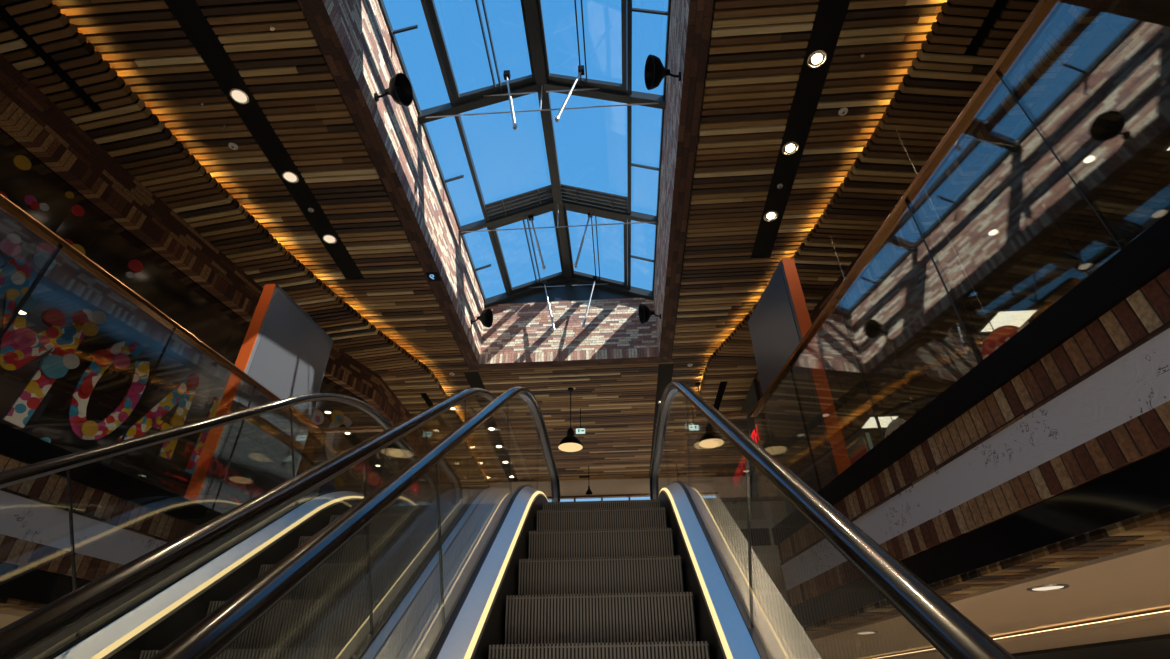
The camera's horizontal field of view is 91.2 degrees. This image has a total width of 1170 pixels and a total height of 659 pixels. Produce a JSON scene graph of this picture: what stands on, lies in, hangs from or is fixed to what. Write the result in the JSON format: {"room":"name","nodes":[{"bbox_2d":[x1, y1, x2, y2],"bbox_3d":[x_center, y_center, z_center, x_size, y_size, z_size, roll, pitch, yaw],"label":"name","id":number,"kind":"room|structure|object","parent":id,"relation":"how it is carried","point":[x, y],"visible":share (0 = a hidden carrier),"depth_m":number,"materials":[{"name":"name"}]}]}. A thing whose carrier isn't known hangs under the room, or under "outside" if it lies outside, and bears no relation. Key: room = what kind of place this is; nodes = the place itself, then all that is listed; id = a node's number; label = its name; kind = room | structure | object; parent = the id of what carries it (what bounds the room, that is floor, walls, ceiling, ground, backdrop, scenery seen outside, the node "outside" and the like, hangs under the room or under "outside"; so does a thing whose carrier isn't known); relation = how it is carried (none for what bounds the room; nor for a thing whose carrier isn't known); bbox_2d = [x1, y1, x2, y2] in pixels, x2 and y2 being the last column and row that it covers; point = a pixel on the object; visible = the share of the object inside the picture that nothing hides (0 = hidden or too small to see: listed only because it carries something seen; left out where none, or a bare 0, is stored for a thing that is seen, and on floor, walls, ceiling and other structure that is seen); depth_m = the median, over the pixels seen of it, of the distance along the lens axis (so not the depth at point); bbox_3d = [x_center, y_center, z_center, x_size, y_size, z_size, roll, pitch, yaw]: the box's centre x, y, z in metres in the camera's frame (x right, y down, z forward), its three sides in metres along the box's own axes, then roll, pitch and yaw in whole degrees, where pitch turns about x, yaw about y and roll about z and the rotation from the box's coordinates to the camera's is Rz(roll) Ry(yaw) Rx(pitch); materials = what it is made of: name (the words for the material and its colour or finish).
{"room":"shopping mall","nodes":[
{"label":"shopping mall","id":0,"kind":"room"},
{"bbox_2d":[0,599,43,628],"bbox_3d":[-4.159,2.738,5.154,1.511,0.060,14.322,-6,-34,8],"label":"ceiling","id":1,"kind":"structure","parent":0,"point":[6,605],"depth_m":3.91,"materials":[{"name":"beige paint"}]},
{"bbox_2d":[0,490,166,564],"bbox_3d":[-3.922,0.571,2.748,0.119,0.245,7.762,-6,-34,8],"label":"wall","id":2,"kind":"structure","parent":0,"point":[20,517],"depth_m":3.98,"materials":[{"name":"grey paint"}]},
{"bbox_2d":[0,488,169,541],"bbox_3d":[-3.857,0.468,2.812,0.012,0.017,7.750,-6,-34,8],"label":"trim","id":3,"kind":"structure","parent":2,"relation":"attached to","point":[1,489],"depth_m":4.08,"materials":[{"name":"metal"}]},
{"bbox_2d":[0,455,197,580],"bbox_3d":[-3.922,0.553,2.760,0.119,0.572,7.762,-6,-34,8],"label":"fascia","id":4,"kind":"structure","parent":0,"point":[52,488],"depth_m":4.06,"materials":[{"name":"brown wood"}]},
{"bbox_2d":[0,561,91,605],"bbox_3d":[-3.918,0.869,2.549,0.080,0.188,7.757,-6,-34,8],"label":"trim","id":5,"kind":"structure","parent":4,"relation":"attached to","point":[19,583],"depth_m":3.76,"materials":[{"name":"black"}]},
{"bbox_2d":[0,423,222,525],"bbox_3d":[-3.901,0.246,2.964,0.129,0.165,7.763,-6,-34,8],"label":"trim","id":6,"kind":"structure","parent":4,"relation":"attached to","point":[15,444],"depth_m":4.28,"materials":[{"name":"black metal"}]},
{"bbox_2d":[0,193,322,509],"bbox_3d":[-3.880,-0.365,3.382,0.084,1.325,7.778,-6,-34,8],"label":"gallery balustrade","id":7,"kind":"object","parent":6,"relation":"on","point":[6,205],"visible":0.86,"depth_m":4.60,"materials":[{"name":"orange metal"}]},
{"bbox_2d":[0,53,467,504],"bbox_3d":[-4.434,0.149,9.005,0.780,0.530,16.688,-6,-34,8],"label":"wall","id":8,"kind":"structure","parent":0,"point":[27,115],"depth_m":6.67,"materials":[{"name":"wood"}]},
{"bbox_2d":[0,0,500,489],"bbox_3d":[-4.071,-0.108,9.148,1.904,0.088,16.807,-6,-34,8],"label":"ceiling","id":9,"kind":"structure","parent":0,"point":[406,379],"depth_m":6.75,"materials":[{"name":"brown wood"}]},
{"bbox_2d":[323,426,384,433],"bbox_3d":[-2.770,1.804,6.505,0.717,1.485,0.110,-3,-34,3],"label":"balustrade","id":10,"kind":"object","parent":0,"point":[360,429],"visible":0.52,"depth_m":6.87,"materials":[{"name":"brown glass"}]},
{"bbox_2d":[343,400,454,506],"bbox_3d":[-3.671,4.185,12.243,0.084,3.600,6.702,-3,-34,3],"label":"wall","id":11,"kind":"structure","parent":0,"point":[396,459],"depth_m":10.90,"materials":[{"name":"black wood"}]},
{"bbox_2d":[52,0,946,482],"bbox_3d":[-0.413,-0.380,9.089,8.776,0.040,16.417,-3,-34,3],"label":"ceiling","id":12,"kind":"structure","parent":0,"point":[743,120],"depth_m":6.67,"materials":[{"name":"brown wood"}]},
{"bbox_2d":[228,143,237,149],"bbox_3d":[-3.966,-2.060,6.459,0.100,0.024,0.100,-3,-34,3],"label":"smoke detector","id":13,"kind":"object","parent":12,"relation":"attached to","point":[233,146],"visible":1,"depth_m":6.45,"materials":[{"name":"grey plastic"}]},
{"bbox_2d":[164,0,362,277],"bbox_3d":[-3.623,-2.818,5.385,0.272,0.036,7.360,-3,-34,3],"label":"track","id":14,"kind":"structure","parent":12,"relation":"attached to","point":[189,15],"depth_m":6.19,"materials":[{"name":"black metal"}]},
{"bbox_2d":[229,88,249,104],"bbox_3d":[-3.584,-2.415,5.944,0.191,0.011,0.191,-3,-34,3],"label":"recessed light","id":15,"kind":"object","parent":14,"relation":"attached to","point":[239,96],"visible":1,"depth_m":5.94,"materials":[{"name":"silver metal"}]},
{"bbox_2d":[282,171,298,182],"bbox_3d":[-3.516,-1.817,6.841,0.191,0.011,0.191,-3,-34,3],"label":"recessed light","id":16,"kind":"object","parent":14,"relation":"attached to","point":[288,176],"visible":1,"depth_m":6.84,"materials":[{"name":"silver metal"}]},
{"bbox_2d":[322,234,336,243],"bbox_3d":[-3.448,-1.219,7.737,0.191,0.011,0.191,-3,-34,3],"label":"recessed light","id":17,"kind":"object","parent":14,"relation":"attached to","point":[330,239],"visible":1,"depth_m":7.73,"materials":[{"name":"silver metal"}]},
{"bbox_2d":[558,388,582,451],"bbox_3d":[-0.279,1.692,11.059,0.470,1.240,0.470,-3,-34,3],"label":"pendant lamp","id":18,"kind":"object","parent":12,"relation":"hanging from","point":[570,443],"visible":1,"depth_m":10.78,"materials":[{"name":"black metal"}]},
{"bbox_2d":[558,443,582,451],"bbox_3d":[-0.273,2.183,10.731,0.456,0.051,0.456,-3,-34,3],"label":"diffuser","id":19,"kind":"object","parent":18,"relation":"attached to","point":[565,447],"depth_m":10.79,"materials":[{"name":"beige plastic"}]},
{"bbox_2d":[576,409,584,433],"bbox_3d":[-0.096,1.911,11.980,0.190,0.565,0.034,-3,-34,3],"label":"exit sign","id":20,"kind":"object","parent":12,"relation":"hanging from","point":[580,430],"visible":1,"depth_m":11.85,"materials":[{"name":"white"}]},
{"bbox_2d":[579,466,592,494],"bbox_3d":[0.021,3.869,14.763,0.340,0.730,0.180,-3,-34,3],"label":"hanging lamp","id":21,"kind":"object","parent":12,"relation":"hanging from","point":[589,492],"visible":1,"depth_m":14.64,"materials":[{"name":"black metal"}]},
{"bbox_2d":[694,382,718,449],"bbox_3d":[2.227,1.599,10.930,0.470,1.280,0.470,-3,-34,3],"label":"pendant lamp","id":22,"kind":"object","parent":12,"relation":"hanging from","point":[707,441],"visible":0.94,"depth_m":10.63,"materials":[{"name":"black metal"}]},
{"bbox_2d":[695,440,718,449],"bbox_3d":[2.233,2.107,10.591,0.456,0.051,0.456,-3,-34,3],"label":"diffuser","id":23,"kind":"object","parent":22,"relation":"attached to","point":[703,444],"depth_m":10.65,"materials":[{"name":"beige plastic"}]},
{"bbox_2d":[751,0,849,257],"bbox_3d":[2.265,-3.076,5.108,0.272,0.036,7.360,-3,-34,3],"label":"trim","id":24,"kind":"structure","parent":12,"relation":"attached to","point":[828,21],"depth_m":6.18,"materials":[{"name":"black metal"}]},
{"bbox_2d":[763,211,777,220],"bbox_3d":[2.420,-1.476,7.462,0.191,0.011,0.191,-3,-34,3],"label":"recessed light","id":25,"kind":"object","parent":24,"relation":"attached to","point":[771,215],"visible":1,"depth_m":7.46,"materials":[{"name":"silver metal"}]},
{"bbox_2d":[782,141,798,154],"bbox_3d":[2.352,-2.074,6.565,0.191,0.011,0.191,-3,-34,3],"label":"recessed light","id":26,"kind":"object","parent":24,"relation":"attached to","point":[790,148],"visible":1,"depth_m":6.56,"materials":[{"name":"silver metal"}]},
{"bbox_2d":[807,50,826,67],"bbox_3d":[2.293,-2.673,5.668,0.191,0.011,0.191,-3,-34,3],"label":"recessed light","id":27,"kind":"object","parent":24,"relation":"attached to","point":[816,59],"visible":1,"depth_m":5.67,"materials":[{"name":"silver metal"}]},
{"bbox_2d":[838,107,847,115],"bbox_3d":[2.779,-2.338,6.167,0.100,0.024,0.100,-3,-34,3],"label":"smoke detector","id":28,"kind":"object","parent":12,"relation":"attached to","point":[843,111],"visible":1,"depth_m":6.16,"materials":[{"name":"grey plastic"}]},
{"bbox_2d":[298,0,713,369],"bbox_3d":[-0.516,-1.813,8.085,3.730,1.350,6.990,-3,-34,3],"label":"wall","id":29,"kind":"structure","parent":0,"point":[354,39],"depth_m":7.79,"materials":[{"name":"brick"}]},
{"bbox_2d":[374,73,412,105],"bbox_3d":[-2.103,-2.594,6.223,0.365,0.335,0.335,-3,-34,3],"label":"wall spotlight","id":30,"kind":"object","parent":29,"relation":"attached to","point":[400,88],"visible":1,"depth_m":6.26,"materials":[{"name":"black metal"}]},
{"bbox_2d":[426,272,441,280],"bbox_3d":[-2.215,-0.768,8.391,0.180,0.011,0.200,-3,-34,3],"label":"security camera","id":31,"kind":"object","parent":29,"relation":"attached to","point":[432,276],"visible":1,"depth_m":8.38,"materials":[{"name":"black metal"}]},
{"bbox_2d":[470,308,492,327],"bbox_3d":[-1.820,-0.196,10.033,0.365,0.335,0.335,-3,-34,3],"label":"wall spotlight","id":32,"kind":"object","parent":29,"relation":"attached to","point":[486,317],"visible":1,"depth_m":10.08,"materials":[{"name":"black metal"}]},
{"bbox_2d":[464,371,524,481],"bbox_3d":[-1.959,2.492,13.363,0.272,0.036,6.200,-3,-34,3],"label":"trim","id":33,"kind":"structure","parent":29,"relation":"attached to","point":[474,380],"depth_m":12.86,"materials":[{"name":"black"}]},
{"bbox_2d":[378,0,670,331],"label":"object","id":34,"kind":"structure","parent":29,"relation":"in","point":[559,198],"depth_m":8.68,"materials":[{"name":"clear glass"}]},
{"bbox_2d":[638,304,660,323],"bbox_3d":[1.089,-0.268,9.619,0.365,0.335,0.335,-3,-34,3],"label":"wall spotlight","id":35,"kind":"object","parent":29,"relation":"attached to","point":[645,313],"visible":1,"depth_m":9.61,"materials":[{"name":"black metal"}]},
{"bbox_2d":[649,363,673,477],"bbox_3d":[1.703,2.332,13.191,0.272,0.036,6.200,-3,-34,3],"label":"trim","id":36,"kind":"structure","parent":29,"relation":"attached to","point":[665,371],"depth_m":11.25,"materials":[{"name":"black"}]},
{"bbox_2d":[644,54,680,89],"bbox_3d":[0.811,-2.683,5.964,0.365,0.335,0.335,-3,-34,3],"label":"wall spotlight","id":37,"kind":"object","parent":29,"relation":"attached to","point":[654,72],"visible":1,"depth_m":5.97,"materials":[{"name":"black metal"}]},
{"bbox_2d":[470,479,786,519],"bbox_3d":[1.453,5.718,14.956,15.000,3.720,0.150,-3,-34,3],"label":"wall","id":38,"kind":"structure","parent":0,"point":[759,510],"depth_m":15.75,"materials":[{"name":"brown wood"}]},
{"bbox_2d":[560,494,649,501],"bbox_3d":[0.448,5.298,15.271,2.900,1.750,0.120,-3,-34,3],"label":"window","id":39,"kind":"structure","parent":38,"relation":"in","point":[621,495],"depth_m":15.70,"materials":[{"name":"glass"}]},
{"bbox_2d":[725,379,768,503],"bbox_3d":[2.995,2.232,10.811,0.070,1.080,3.400,-3,-34,3],"label":"wall","id":40,"kind":"structure","parent":0,"point":[733,456],"depth_m":10.29,"materials":[{"name":"black"}]},
{"bbox_2d":[732,455,745,487],"bbox_3d":[2.980,2.760,11.072,0.016,0.274,1.365,-3,-34,3],"label":"name sign","id":41,"kind":"object","parent":40,"relation":"attached to","point":[736,479],"depth_m":11.04,"materials":[{"name":"red plastic"}]},
{"bbox_2d":[751,425,758,442],"bbox_3d":[2.872,1.805,9.657,0.016,0.259,0.494,-3,-34,3],"label":"name sign","id":42,"kind":"object","parent":40,"relation":"attached to","point":[756,434],"depth_m":9.62,"materials":[{"name":"red plastic"}]},
{"bbox_2d":[734,519,782,580],"bbox_3d":[-0.340,4.894,9.891,5.415,0.460,9.400,-3,-34,3],"label":"floor","id":43,"kind":"structure","parent":0,"point":[768,555],"depth_m":5.86,"materials":[{"name":"tile"}]},
{"bbox_2d":[695,412,770,545],"bbox_3d":[1.595,1.613,6.301,0.591,1.485,0.110,-3,-34,3],"label":"balustrade","id":44,"kind":"object","parent":43,"relation":"on","point":[759,536],"visible":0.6,"depth_m":5.91,"materials":[{"name":"clear glass"}]},
{"bbox_2d":[773,574,817,633],"bbox_3d":[3.908,4.624,9.747,4.255,0.060,10.026,2,-34,-3],"label":"floor","id":45,"kind":"structure","parent":0,"point":[779,582],"depth_m":8.50,"materials":[{"name":"tile"}]},
{"bbox_2d":[693,0,1038,482],"bbox_3d":[3.248,-0.428,8.804,1.907,0.088,16.807,1,-34,-3],"label":"ceiling","id":46,"kind":"structure","parent":0,"point":[817,265],"depth_m":6.52,"materials":[{"name":"brown wood"}]},
{"bbox_2d":[712,0,1114,499],"bbox_3d":[3.616,-0.203,8.627,0.782,0.530,16.688,1,-34,-2],"label":"wall","id":47,"kind":"structure","parent":0,"point":[1070,22],"depth_m":5.85,"materials":[{"name":"brick"}]},
{"bbox_2d":[722,0,1169,501],"bbox_3d":[5.559,-0.081,8.424,4.887,0.060,16.600,-3,-34,3],"label":"glass railing","id":48,"kind":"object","parent":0,"point":[1105,112],"depth_m":6.68,"materials":[{"name":"brown"}]},
{"bbox_2d":[830,236,911,437],"bbox_3d":[2.917,0.067,5.959,0.025,2.870,0.558,1,-34,-3],"label":"pendant lamp","id":49,"kind":"object","parent":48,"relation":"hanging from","point":[894,424],"visible":0.06,"depth_m":5.50,"materials":[{"name":"grey metal"}]},
{"bbox_2d":[860,415,899,428],"bbox_3d":[5.734,1.800,11.168,0.560,0.022,0.560,-3,-34,3],"label":"recessed light","id":50,"kind":"object","parent":48,"relation":"in","point":[884,420],"visible":0.77,"depth_m":11.14,"materials":[{"name":"grey plastic"}]},
{"bbox_2d":[895,129,1028,359],"bbox_3d":[3.014,-0.785,4.734,0.021,2.816,0.538,2,-34,-3],"label":"pendant lamp","id":51,"kind":"object","parent":48,"relation":"hanging from","point":[999,336],"visible":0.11,"depth_m":4.23,"materials":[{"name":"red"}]},
{"bbox_2d":[979,308,1038,332],"bbox_3d":[6.115,-0.127,8.292,0.560,0.022,0.560,-3,-34,3],"label":"recessed light","id":52,"kind":"object","parent":48,"relation":"in","point":[1015,317],"visible":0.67,"depth_m":8.23,"materials":[{"name":"grey plastic"}]},
{"bbox_2d":[1162,142,1169,151],"bbox_3d":[6.087,-1.962,5.544,0.560,0.022,0.560,-3,-34,3],"label":"recessed light","id":53,"kind":"object","parent":48,"relation":"in","point":[1167,147],"visible":1,"depth_m":5.75,"materials":[{"name":"grey plastic"}]},
{"bbox_2d":[778,268,1169,606],"bbox_3d":[2.280,0.282,2.469,0.119,0.572,7.779,2,-34,-3],"label":"cladding","id":54,"kind":"structure","parent":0,"point":[1147,309],"depth_m":2.84,"materials":[{"name":"brown wood"}]},
{"bbox_2d":[772,211,1169,544],"bbox_3d":[2.251,-0.024,2.675,0.129,0.165,7.780,2,-34,-3],"label":"band","id":55,"kind":"structure","parent":54,"relation":"attached to","point":[1147,256],"depth_m":2.86,"materials":[{"name":"black metal"}]},
{"bbox_2d":[749,0,1125,489],"bbox_3d":[2.216,-0.632,3.096,0.084,1.325,7.795,2,-34,-3],"label":"gallery balustrade","id":56,"kind":"object","parent":55,"relation":"on","point":[1043,9],"visible":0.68,"depth_m":3.52,"materials":[{"name":"orange metal"}]},
{"bbox_2d":[792,447,1169,628],"bbox_3d":[2.284,0.598,2.258,0.079,0.188,7.774,2,-34,-3],"label":"band","id":57,"kind":"structure","parent":54,"relation":"attached to","point":[1139,490],"depth_m":2.81,"materials":[{"name":"black"}]},
{"bbox_2d":[781,328,1169,590],"bbox_3d":[2.280,0.300,2.457,0.119,0.245,7.779,2,-34,-3],"label":"fascia","id":58,"kind":"structure","parent":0,"point":[1136,383],"depth_m":2.83,"materials":[{"name":"grey paint"}]},
{"bbox_2d":[780,321,1169,564],"bbox_3d":[2.213,0.202,2.527,0.012,0.017,7.765,2,-34,-3],"label":"trim","id":59,"kind":"structure","parent":58,"relation":"attached to","point":[1165,326],"depth_m":2.85,"materials":[{"name":"metal"}]},
{"bbox_2d":[804,511,1169,658],"bbox_3d":[5.261,2.345,4.696,6.248,0.150,14.980,2,-34,-3],"label":"ceiling","id":60,"kind":"structure","parent":0,"point":[1143,571],"depth_m":4.11,"materials":[{"name":"beige paint"}]},
{"bbox_2d":[854,631,877,633],"bbox_3d":[2.633,2.841,5.372,0.215,0.011,0.215,-3,-34,3],"label":"recessed light","id":61,"kind":"object","parent":60,"relation":"in","point":[861,632],"visible":1,"depth_m":5.34,"materials":[{"name":"silver metal"}]},
{"bbox_2d":[874,649,932,658],"bbox_3d":[4.190,4.304,7.604,0.052,0.007,1.397,2,-34,-3],"label":"recessed light","id":62,"kind":"object","parent":60,"relation":"in","point":[929,649],"depth_m":7.56,"materials":[{"name":"white plastic"}]},
{"bbox_2d":[877,611,1169,658],"bbox_3d":[4.571,2.406,4.732,0.278,0.033,14.252,2,-34,-3],"label":"trim","id":63,"kind":"structure","parent":60,"relation":"attached to","point":[1163,616],"depth_m":5.22,"materials":[{"name":"beige paint"}]},
{"bbox_2d":[1026,584,1068,591],"bbox_3d":[2.783,1.554,3.449,0.215,0.011,0.215,-3,-34,3],"label":"recessed light","id":64,"kind":"object","parent":60,"relation":"in","point":[1050,587],"visible":1,"depth_m":3.43,"materials":[{"name":"silver metal"}]},
{"bbox_2d":[993,610,1169,639],"bbox_3d":[4.376,2.706,5.214,0.053,0.007,2.069,2,-34,-3],"label":"recessed light","id":65,"kind":"object","parent":60,"relation":"in","point":[1051,629],"depth_m":5.04,"materials":[{"name":"white plastic"}]},
{"bbox_3d":[-0.102,5.687,3.199,17.000,0.100,19.600,-3,-34,3],"label":"floor","id":66,"kind":"structure","parent":0,"visible":0},
{"bbox_2d":[0,388,524,658],"bbox_3d":[-1.655,1.696,1.709,1.870,6.097,11.459,-3,-34,3],"label":"escalator","id":67,"kind":"object","parent":66,"relation":"on","point":[368,598],"visible":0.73,"depth_m":3.07,"materials":[{"name":"silver metal"}]},
{"bbox_2d":[90,496,363,658],"bbox_3d":[-2.180,1.700,1.553,0.030,4.559,10.450,-2,-34,2],"label":"light","id":68,"kind":"object","parent":67,"relation":"attached to","point":[151,625],"depth_m":3.21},
{"bbox_2d":[335,495,467,658],"bbox_3d":[-1.075,1.660,1.514,0.030,4.559,10.450,-2,-34,2],"label":"light","id":69,"kind":"object","parent":67,"relation":"attached to","point":[350,650],"depth_m":3.00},
{"bbox_2d":[150,381,1015,658],"bbox_3d":[0.079,1.632,1.646,1.885,6.097,11.459,-3,-34,3],"label":"escalator","id":70,"kind":"object","parent":66,"relation":"on","point":[672,574],"visible":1,"depth_m":3.03,"materials":[{"name":"silver metal"}]},
{"bbox_2d":[464,491,546,658],"bbox_3d":[-0.527,1.640,1.495,0.030,4.559,10.450,-2,-34,2],"label":"light","id":71,"kind":"object","parent":70,"relation":"attached to","point":[492,604],"depth_m":3.20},
{"bbox_2d":[659,488,732,658],"bbox_3d":[0.578,1.600,1.456,0.030,4.559,10.450,-2,-34,2],"label":"light","id":72,"kind":"object","parent":70,"relation":"attached to","point":[701,572],"depth_m":3.16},
{"bbox_3d":[-6.117,0.303,3.094,5.152,0.060,7.700,-3,-34,3],"label":"floor","id":73,"kind":"structure","parent":0,"visible":0},
{"bbox_2d":[0,128,362,497],"bbox_3d":[-5.178,-0.346,5.434,0.471,3.600,10.042,-7,-34,10],"label":"glass railing","id":74,"kind":"object","parent":73,"relation":"on","point":[77,360],"visible":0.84,"depth_m":6.15,"materials":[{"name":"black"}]},
{"bbox_2d":[184,284,333,513],"bbox_3d":[-3.560,0.912,6.504,0.139,2.663,1.283,-6,-34,8],"label":"pillar","id":75,"kind":"structure","parent":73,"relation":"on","point":[283,349],"depth_m":6.37,"materials":[{"name":"grey"}]},
{"bbox_3d":[4.466,-0.160,2.597,5.282,0.060,7.700,-3,-34,3],"label":"floor","id":76,"kind":"structure","parent":0,"visible":0},
{"bbox_2d":[747,258,850,515],"bbox_3d":[2.246,0.658,6.232,0.139,2.663,1.288,2,-34,-3],"label":"pillar","id":77,"kind":"structure","parent":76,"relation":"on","point":[779,321],"depth_m":6.05,"materials":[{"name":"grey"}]},
{"bbox_2d":[846,433,872,464],"bbox_3d":[2.888,1.524,5.871,0.060,0.810,0.451,2,-34,-3],"label":"framed poster","id":78,"kind":"object","parent":76,"relation":"on","point":[861,445],"visible":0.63,"depth_m":5.99,"materials":[{"name":"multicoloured paper"}]},
{"bbox_2d":[850,448,866,464],"bbox_3d":[2.875,1.582,5.832,0.005,0.670,0.384,2,-34,-3],"label":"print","id":79,"kind":"object","parent":78,"relation":"attached to","point":[858,454],"depth_m":6.03,"materials":[{"name":"red"}]},
{"bbox_2d":[828,20,1169,439],"bbox_3d":[4.004,-0.535,4.868,0.417,3.095,9.882,2,-34,-4],"label":"shopfront","id":80,"kind":"object","parent":76,"relation":"on","point":[1164,82],"visible":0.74,"depth_m":5.59,"materials":[{"name":"black metal"}]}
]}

